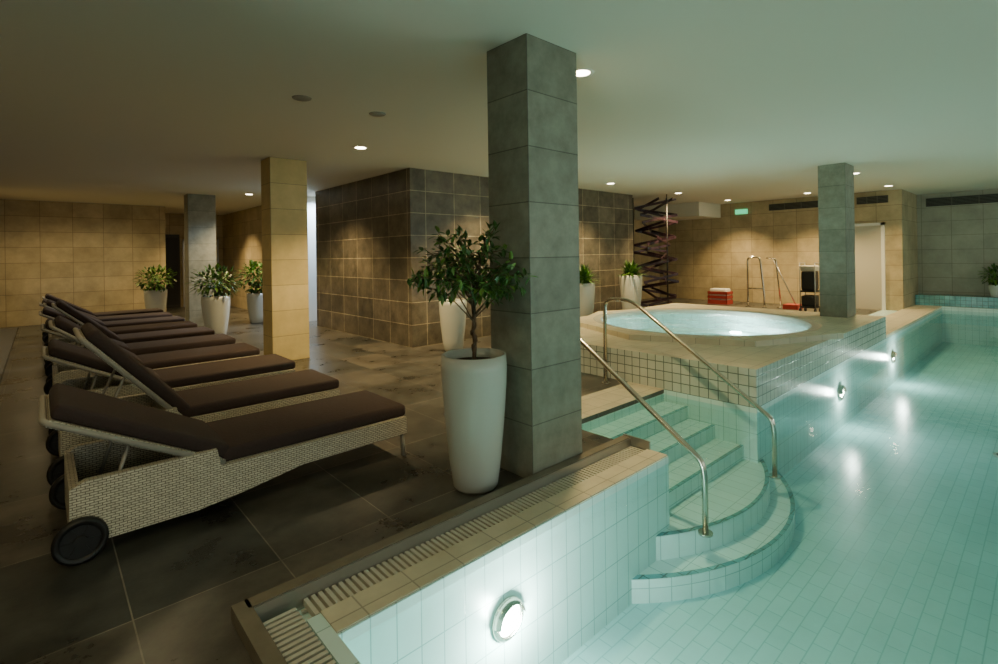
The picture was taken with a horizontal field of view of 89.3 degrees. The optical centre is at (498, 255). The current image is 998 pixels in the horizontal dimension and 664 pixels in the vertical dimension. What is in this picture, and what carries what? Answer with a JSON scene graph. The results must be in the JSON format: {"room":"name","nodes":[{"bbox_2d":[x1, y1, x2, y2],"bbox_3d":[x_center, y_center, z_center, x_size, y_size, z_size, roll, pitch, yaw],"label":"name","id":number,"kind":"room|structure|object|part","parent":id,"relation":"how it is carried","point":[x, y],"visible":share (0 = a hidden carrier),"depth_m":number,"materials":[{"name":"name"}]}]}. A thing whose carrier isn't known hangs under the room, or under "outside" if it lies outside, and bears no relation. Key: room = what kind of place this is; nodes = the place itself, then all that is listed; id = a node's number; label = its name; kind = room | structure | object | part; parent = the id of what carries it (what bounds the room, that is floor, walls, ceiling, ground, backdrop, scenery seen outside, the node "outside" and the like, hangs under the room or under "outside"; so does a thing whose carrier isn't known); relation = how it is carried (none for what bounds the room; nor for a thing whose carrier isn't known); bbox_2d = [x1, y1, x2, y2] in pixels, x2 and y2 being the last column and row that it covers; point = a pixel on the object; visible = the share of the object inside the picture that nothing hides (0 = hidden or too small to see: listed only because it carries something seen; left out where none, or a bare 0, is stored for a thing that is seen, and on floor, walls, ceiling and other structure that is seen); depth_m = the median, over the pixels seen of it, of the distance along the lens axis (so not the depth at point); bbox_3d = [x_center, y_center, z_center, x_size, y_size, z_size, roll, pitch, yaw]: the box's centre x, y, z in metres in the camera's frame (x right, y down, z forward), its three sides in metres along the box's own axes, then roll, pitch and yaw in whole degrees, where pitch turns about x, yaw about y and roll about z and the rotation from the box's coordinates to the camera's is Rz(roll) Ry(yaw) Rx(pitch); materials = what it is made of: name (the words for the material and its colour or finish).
{"room":"indoor swimming pool","nodes":[
{"label":"indoor swimming pool","id":0,"kind":"room"},
{"bbox_2d":[0,199,165,327],"bbox_3d":[-11.128,0.185,13.465,3.430,2.960,2.300,-1,0,-42],"label":"wall","id":1,"kind":"structure","parent":0,"point":[88,256],"depth_m":12.49,"materials":[{"name":"beige tile"}]},
{"bbox_2d":[165,213,223,306],"bbox_3d":[-9.953,0.168,16.187,1.970,2.960,0.150,-1,0,-42],"label":"wall","id":2,"kind":"structure","parent":0,"point":[174,223],"depth_m":15.99,"materials":[{"name":"beige tile"}]},
{"bbox_2d":[165,234,180,307],"bbox_3d":[-10.329,0.503,15.706,0.700,2.300,0.050,-1,0,-42],"label":"door","id":3,"kind":"structure","parent":2,"relation":"in","point":[172,242],"depth_m":15.80,"materials":[{"name":"grey"}]},
{"bbox_2d":[182,239,218,306],"bbox_3d":[-9.632,0.563,16.338,1.020,2.160,0.050,-1,0,-42],"label":"door","id":4,"kind":"structure","parent":2,"relation":"in","point":[217,240],"depth_m":16.00,"materials":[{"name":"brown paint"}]},
{"bbox_2d":[222,168,633,347],"bbox_3d":[-2.903,0.063,14.723,6.500,2.960,11.500,-1,0,-42],"label":"wall","id":5,"kind":"structure","parent":0,"point":[369,231],"depth_m":9.46,"materials":[{"name":"brown tile"}]},
{"bbox_2d":[0,297,880,663],"bbox_3d":[0.575,1.512,10.026,20.700,0.040,23.100,-1,0,-42],"label":"floor","id":6,"kind":"structure","parent":0,"point":[164,592],"depth_m":2.83,"materials":[{"name":"tile"}]},
{"bbox_2d":[0,327,18,383],"bbox_3d":[-6.940,1.597,6.847,0.340,0.011,12.500,-1,0,-42],"label":"floor vent","id":7,"kind":"object","parent":6,"relation":"in","point":[7,335],"visible":1,"depth_m":9.13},
{"bbox_2d":[42,294,163,318],"bbox_3d":[-8.567,1.209,10.995,2.038,0.839,0.808,-1,0,-42],"label":"sun lounger","id":8,"kind":"object","parent":6,"relation":"on","point":[47,296],"visible":0.22,"depth_m":10.85,"materials":[{"name":"fabric"}]},
{"bbox_2d":[39,299,171,341],"bbox_3d":[-7.823,1.223,10.130,2.068,0.789,0.808,-1,0,-42],"label":"sun lounger","id":9,"kind":"object","parent":6,"relation":"on","point":[156,314],"visible":0.27,"depth_m":10.18,"materials":[{"name":"fabric"}]},
{"bbox_2d":[43,299,184,343],"bbox_3d":[-7.032,1.186,9.309,2.038,0.839,0.808,-1,0,-42],"label":"sun lounger","id":10,"kind":"object","parent":6,"relation":"on","point":[130,322],"visible":0.32,"depth_m":9.32,"materials":[{"name":"fabric"}]},
{"bbox_2d":[39,307,196,345],"bbox_3d":[-6.290,1.200,8.443,2.068,0.789,0.808,-1,0,-42],"label":"sun lounger","id":11,"kind":"object","parent":6,"relation":"on","point":[47,312],"visible":0.29,"depth_m":8.39,"materials":[{"name":"fabric"}]},
{"bbox_2d":[44,300,214,368],"bbox_3d":[-5.502,1.106,7.619,2.032,0.953,0.808,-1,0,-42],"label":"sun lounger","id":12,"kind":"object","parent":6,"relation":"on","point":[61,306],"visible":0.36,"depth_m":7.39,"materials":[{"name":"fabric"}]},
{"bbox_2d":[41,319,235,381],"bbox_3d":[-4.743,1.177,6.768,2.068,0.789,0.808,-1,0,-42],"label":"sun lounger","id":13,"kind":"object","parent":6,"relation":"on","point":[147,347],"visible":0.34,"depth_m":6.77,"materials":[{"name":"fabric"}]},
{"bbox_2d":[44,316,259,394],"bbox_3d":[-3.978,1.105,5.924,2.032,0.910,0.808,-1,0,-42],"label":"sun lounger","id":14,"kind":"object","parent":6,"relation":"on","point":[169,359],"visible":0.44,"depth_m":5.79,"materials":[{"name":"fabric"}]},
{"bbox_2d":[133,264,177,311],"bbox_3d":[-8.690,0.925,12.784,1.000,1.408,1.021,-1,0,-42],"label":"potted shrub","id":15,"kind":"object","parent":6,"relation":"on","point":[155,296],"visible":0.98,"depth_m":12.61,"materials":[{"name":"green plant"}]},
{"bbox_2d":[41,339,295,434],"bbox_3d":[-3.207,1.154,5.083,2.068,0.789,0.808,-1,0,-42],"label":"sun lounger","id":16,"kind":"object","parent":6,"relation":"on","point":[60,352],"visible":0.33,"depth_m":4.88,"materials":[{"name":"fabric"}]},
{"bbox_2d":[46,323,339,484],"bbox_3d":[-2.443,1.026,4.238,2.032,1.022,0.808,-1,0,-42],"label":"sun lounger","id":17,"kind":"object","parent":6,"relation":"on","point":[217,402],"visible":0.63,"depth_m":4.02,"materials":[{"name":"fabric"}]},
{"bbox_2d":[184,194,216,326],"bbox_3d":[-6.779,0.121,11.472,0.550,2.960,0.400,-1,0,-42],"label":"tiled column","id":18,"kind":"structure","parent":6,"relation":"on","point":[199,209],"depth_m":11.28,"materials":[{"name":"grey tile"}]},
{"bbox_2d":[185,263,242,334],"bbox_3d":[-5.468,0.859,9.759,1.008,1.446,0.953,-1,0,25],"label":"potted shrub","id":19,"kind":"object","parent":6,"relation":"on","point":[215,307],"visible":0.96,"depth_m":9.60,"materials":[{"name":"green plant"}]},
{"bbox_2d":[38,383,406,565],"bbox_3d":[-1.683,1.132,3.387,2.068,0.789,0.808,-1,0,-42],"label":"sun lounger","id":20,"kind":"object","parent":6,"relation":"on","point":[148,466],"visible":1,"depth_m":2.93,"materials":[{"name":"wicker"}]},
{"bbox_2d":[237,260,262,323],"bbox_3d":[-5.704,0.835,11.847,0.884,1.499,0.914,-1,0,-42],"label":"potted shrub","id":21,"kind":"object","parent":6,"relation":"on","point":[254,298],"visible":0.75,"depth_m":11.69,"materials":[{"name":"white ceramic"}]},
{"bbox_2d":[261,157,309,359],"bbox_3d":[-3.200,0.068,7.562,0.530,2.960,0.400,-1,0,-42],"label":"tiled column","id":22,"kind":"structure","parent":6,"relation":"on","point":[283,181],"depth_m":7.40,"materials":[{"name":"beige tile"}]},
{"bbox_2d":[421,246,466,350],"bbox_3d":[-0.796,0.680,8.021,0.971,1.663,1.042,-1,0,-42],"label":"ficus tree","id":23,"kind":"object","parent":6,"relation":"on","point":[452,318],"visible":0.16,"depth_m":7.87,"materials":[{"name":"white ceramic"}]},
{"bbox_2d":[407,220,538,494],"bbox_3d":[-0.122,0.636,3.297,0.792,1.732,0.919,-1,0,21],"label":"ficus tree","id":24,"kind":"object","parent":6,"relation":"on","point":[474,379],"visible":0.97,"depth_m":3.15,"materials":[{"name":"green plant"}]},
{"bbox_2d":[487,33,581,477],"bbox_3d":[0.259,0.016,3.646,0.515,2.960,0.400,-1,0,-42],"label":"tiled column","id":25,"kind":"structure","parent":6,"relation":"on","point":[532,80],"depth_m":3.47,"materials":[{"name":"grey tile"}]},
{"bbox_2d":[579,263,596,316],"bbox_3d":[1.725,0.803,10.475,0.950,1.342,0.908,-1,0,7],"label":"yucca","id":26,"kind":"object","parent":6,"relation":"on","point":[587,287],"visible":0.61,"depth_m":10.30,"materials":[{"name":"grey ceramic"}]},
{"bbox_2d":[581,382,663,418],"bbox_3d":[1.052,1.482,5.157,1.640,0.006,0.450,-1,0,-42],"label":"trim","id":27,"kind":"structure","parent":6,"relation":"on","point":[594,403],"depth_m":5.23,"materials":[{"name":"tile"}]},
{"bbox_2d":[618,260,646,309],"bbox_3d":[3.063,0.764,11.637,0.842,1.382,0.849,-1,0,28],"label":"yucca","id":28,"kind":"object","parent":6,"relation":"on","point":[630,282],"visible":0.88,"depth_m":11.49,"materials":[{"name":"grey ceramic"}]},
{"bbox_2d":[633,194,678,307],"bbox_3d":[4.063,-0.021,13.079,1.121,2.980,1.118,-1,0,-42],"label":"sculpture","id":29,"kind":"object","parent":6,"relation":"on","point":[656,234],"visible":0.8,"depth_m":12.98,"materials":[{"name":"black"}]},
{"bbox_2d":[707,288,732,304],"bbox_3d":[6.421,1.185,14.665,0.400,0.440,0.560,-1,0,-42],"label":"crate","id":30,"kind":"object","parent":6,"relation":"on","point":[717,295],"visible":1,"depth_m":14.53,"materials":[{"name":"red plastic"}]},
{"bbox_2d":[580,303,885,407],"bbox_3d":[3.244,1.227,8.050,5.500,0.450,3.920,-1,0,-42],"label":"tub","id":31,"kind":"object","parent":6,"relation":"on","point":[766,367],"visible":0.89,"depth_m":6.15,"materials":[{"name":"tile"}]},
{"bbox_2d":[607,312,808,334],"bbox_3d":[3.120,1.049,7.886,2.950,0.001,2.950,-1,0,-42],"label":"water","id":32,"kind":"object","parent":31,"relation":"in","point":[713,314],"visible":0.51,"depth_m":7.82,"materials":[{"name":"blue liquid"}]},
{"bbox_2d":[818,163,855,317],"bbox_3d":[5.858,-0.252,8.755,0.550,2.590,0.400,-1,0,-42],"label":"tiled column","id":33,"kind":"structure","parent":31,"relation":"on","point":[836,217],"depth_m":8.57,"materials":[{"name":"grey tile"}]},
{"bbox_2d":[746,256,766,307],"bbox_3d":[6.939,0.710,13.642,0.120,1.375,0.540,-1,0,-42],"label":"handrail","id":34,"kind":"object","parent":6,"relation":"on","point":[748,258],"visible":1,"depth_m":13.64,"materials":[{"name":"silver metal"}]},
{"bbox_2d":[766,257,802,309],"bbox_3d":[7.443,0.721,13.236,0.400,1.342,0.802,-1,0,-42],"label":"handrail","id":35,"kind":"object","parent":6,"relation":"on","point":[792,306],"visible":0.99,"depth_m":13.21,"materials":[{"name":"silver metal"}]},
{"bbox_2d":[799,262,819,311],"bbox_3d":[7.538,0.781,12.239,0.500,1.212,0.350,-1,0,-42],"label":"trolley","id":36,"kind":"object","parent":6,"relation":"on","point":[809,282],"visible":0.87,"depth_m":12.13,"materials":[{"name":"black plastic"}]},
{"bbox_2d":[0,0,997,214],"bbox_3d":[0.537,-1.518,10.167,20.900,0.100,23.300,-1,0,-42],"label":"ceiling","id":37,"kind":"structure","parent":0,"point":[121,102],"depth_m":4.51,"materials":[{"name":"beige paint"}]},
{"bbox_2d":[292,95,311,101],"bbox_3d":[-1.797,-1.428,4.602,0.170,0.012,0.170,-1,0,-42],"label":"ceiling speaker","id":38,"kind":"object","parent":37,"relation":"attached to","point":[303,98],"depth_m":4.58},
{"bbox_2d":[352,146,367,149],"bbox_3d":[-1.844,-1.428,6.721,0.210,0.010,0.210,-1,0,-42],"label":"recessed light","id":39,"kind":"object","parent":37,"relation":"in","point":[354,147],"visible":1,"depth_m":6.70,"materials":[{"name":"white paint"}]},
{"bbox_2d":[369,111,385,116],"bbox_3d":[-1.240,-1.436,5.148,0.170,0.012,0.170,-1,0,-42],"label":"ceiling speaker","id":40,"kind":"object","parent":37,"relation":"attached to","point":[377,114],"depth_m":5.13},
{"bbox_2d":[577,68,593,77],"bbox_3d":[0.662,-1.465,4.066,0.210,0.010,0.210,-1,0,-42],"label":"recessed light","id":41,"kind":"object","parent":37,"relation":"in","point":[581,72],"visible":0.68,"depth_m":4.05,"materials":[{"name":"white glass"}]},
{"bbox_2d":[263,305,997,663],"bbox_3d":[7.004,1.851,5.796,16.880,0.990,7.000,-1,0,-42],"label":"pool basin wall","id":42,"kind":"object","parent":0,"point":[573,572],"depth_m":3.01,"materials":[{"name":"tile"}]},
{"bbox_2d":[231,434,650,663],"bbox_3d":[2.030,1.455,0.753,2.845,0.110,6.215,-1,0,-42],"label":"kerb","id":43,"kind":"object","parent":42,"relation":"on","point":[248,616],"visible":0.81,"depth_m":2.47,"materials":[{"name":"tile"}]},
{"bbox_3d":[1.974,1.491,0.852,2.745,0.040,5.838,-1,0,-42],"label":"overflow grate","id":44,"kind":"part","parent":42,"relation":"part of","materials":[{"name":"beige plastic"}]},
{"bbox_2d":[321,449,666,633],"bbox_3d":[0.244,1.492,2.931,2.550,0.008,0.160,-1,0,-42],"label":"pool coping","id":45,"kind":"object","parent":42,"relation":"on","point":[342,615],"visible":1,"depth_m":2.56,"materials":[{"name":"tile"}]},
{"bbox_2d":[492,595,525,642],"bbox_3d":[0.059,1.879,2.598,0.210,0.210,0.055,-1,0,-42],"label":"underwater light","id":46,"kind":"object","parent":42,"relation":"attached to","point":[508,616],"visible":1,"depth_m":2.59,"materials":[{"name":"silver metal"}]},
{"bbox_2d":[838,384,846,400],"bbox_3d":[4.522,1.813,6.653,0.210,0.210,0.055,-1,0,-42],"label":"underwater light","id":47,"kind":"object","parent":42,"relation":"attached to","point":[841,389],"visible":1,"depth_m":6.61,"materials":[{"name":"silver metal"}]},
{"bbox_2d":[891,351,896,362],"bbox_3d":[6.891,1.778,8.804,0.210,0.210,0.055,-1,0,-42],"label":"underwater light","id":48,"kind":"object","parent":42,"relation":"attached to","point":[893,353],"visible":1,"depth_m":8.76,"materials":[{"name":"silver metal"}]},
{"bbox_2d":[886,305,941,337],"bbox_3d":[8.654,1.347,10.834,6.250,0.050,0.570,-1,0,-42],"label":"pool coping","id":49,"kind":"object","parent":42,"relation":"on","point":[896,321],"visible":0.71,"depth_m":10.86,"materials":[{"name":"tile"}]},
{"bbox_2d":[978,263,997,296],"bbox_3d":[12.053,0.598,12.284,0.612,0.846,0.614,-1,0,-42],"label":"potted plant","id":50,"kind":"object","parent":42,"relation":"on","point":[993,282],"visible":1,"depth_m":12.25,"materials":[{"name":"green plant"}]},
{"bbox_2d":[634,210,659,298],"bbox_3d":[3.762,-0.036,15.677,4.650,2.960,0.150,-1,0,-42],"label":"wall","id":51,"kind":"structure","parent":0,"point":[638,237],"depth_m":16.48,"materials":[{"name":"beige tile"}]},
{"bbox_2d":[561,342,997,663],"bbox_3d":[7.132,2.294,5.319,15.940,0.100,5.530,-1,0,-42],"label":"floor","id":52,"kind":"structure","parent":0,"point":[891,557],"depth_m":3.80,"materials":[{"name":"tile"}]},
{"bbox_2d":[588,401,794,603],"bbox_3d":[1.675,1.963,4.420,2.560,0.724,1.470,-1,0,-42],"label":"steps","id":53,"kind":"structure","parent":52,"relation":"on","point":[751,513],"depth_m":4.00,"materials":[{"name":"green tile"}]},
{"bbox_2d":[580,337,712,537],"bbox_3d":[0.858,1.244,4.282,0.100,1.516,1.910,-1,0,-42],"label":"pool handrail","id":54,"kind":"object","parent":53,"relation":"on","point":[704,531],"depth_m":3.75,"materials":[{"name":"silver metal"}]},
{"bbox_2d":[601,297,780,478],"bbox_3d":[1.842,1.230,5.176,0.100,1.516,1.910,-1,0,-42],"label":"pool handrail","id":55,"kind":"object","parent":53,"relation":"on","point":[773,475],"depth_m":4.99,"materials":[{"name":"silver metal"}]},
{"bbox_2d":[659,189,904,310],"bbox_3d":[7.666,-0.094,14.725,0.150,2.960,6.510,-1,0,-42],"label":"wall","id":56,"kind":"structure","parent":0,"point":[711,252],"depth_m":14.66,"materials":[{"name":"beige tile"}]},
{"bbox_2d":[636,202,720,221],"bbox_3d":[5.591,-1.338,15.836,1.400,0.410,2.100,-1,0,-42],"label":"trim","id":57,"kind":"structure","parent":56,"relation":"attached to","point":[692,210],"depth_m":15.13,"materials":[{"name":"beige paint"}]},
{"bbox_2d":[735,209,747,213],"bbox_3d":[7.225,-1.297,15.056,0.030,0.140,0.350,-1,0,-42],"label":"exit sign","id":58,"kind":"object","parent":56,"relation":"attached to","point":[740,211],"visible":1,"depth_m":15.04,"materials":[{"name":"green plastic"}]},
{"bbox_2d":[769,201,817,210],"bbox_3d":[8.160,-1.371,14.015,0.044,0.180,1.250,-1,0,-42],"label":"air vent","id":59,"kind":"object","parent":56,"relation":"in","point":[808,204],"visible":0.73,"depth_m":13.98,"materials":[{"name":"grey metal"}]},
{"bbox_2d":[855,222,885,309],"bbox_3d":[9.189,0.279,12.868,0.100,2.170,1.040,-1,0,-42],"label":"door","id":60,"kind":"structure","parent":56,"relation":"in","point":[870,279],"depth_m":12.71,"materials":[{"name":"beige paint"}]},
{"bbox_2d":[856,195,887,204],"bbox_3d":[9.370,-1.389,12.683,0.044,0.180,0.650,-1,0,-42],"label":"air vent","id":61,"kind":"object","parent":56,"relation":"in","point":[884,198],"visible":1,"depth_m":12.67,"materials":[{"name":"grey metal"}]},
{"bbox_2d":[903,190,917,307],"bbox_3d":[10.544,-0.136,13.043,1.850,2.960,0.150,-1,0,-42],"label":"wall","id":62,"kind":"structure","parent":0,"point":[909,199],"depth_m":12.93,"materials":[{"name":"beige tile"}]},
{"bbox_2d":[915,294,997,308],"bbox_3d":[13.160,1.135,11.180,0.490,0.260,6.080,-1,0,-42],"label":"ledge","id":63,"kind":"object","parent":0,"point":[920,299],"depth_m":12.67,"materials":[{"name":"green tile"}]},
{"bbox_2d":[917,189,997,295],"bbox_3d":[13.633,-0.182,11.128,0.150,2.960,7.140,-1,0,-42],"label":"wall","id":64,"kind":"structure","parent":0,"point":[954,242],"depth_m":13.03,"materials":[{"name":"grey tile"}]},
{"bbox_2d":[926,193,997,206],"bbox_3d":[11.893,-1.407,12.880,0.044,0.220,1.550,-1,0,-42],"label":"air vent","id":65,"kind":"object","parent":64,"relation":"in","point":[984,198],"visible":1,"depth_m":12.91,"materials":[{"name":"grey metal"}]}
]}

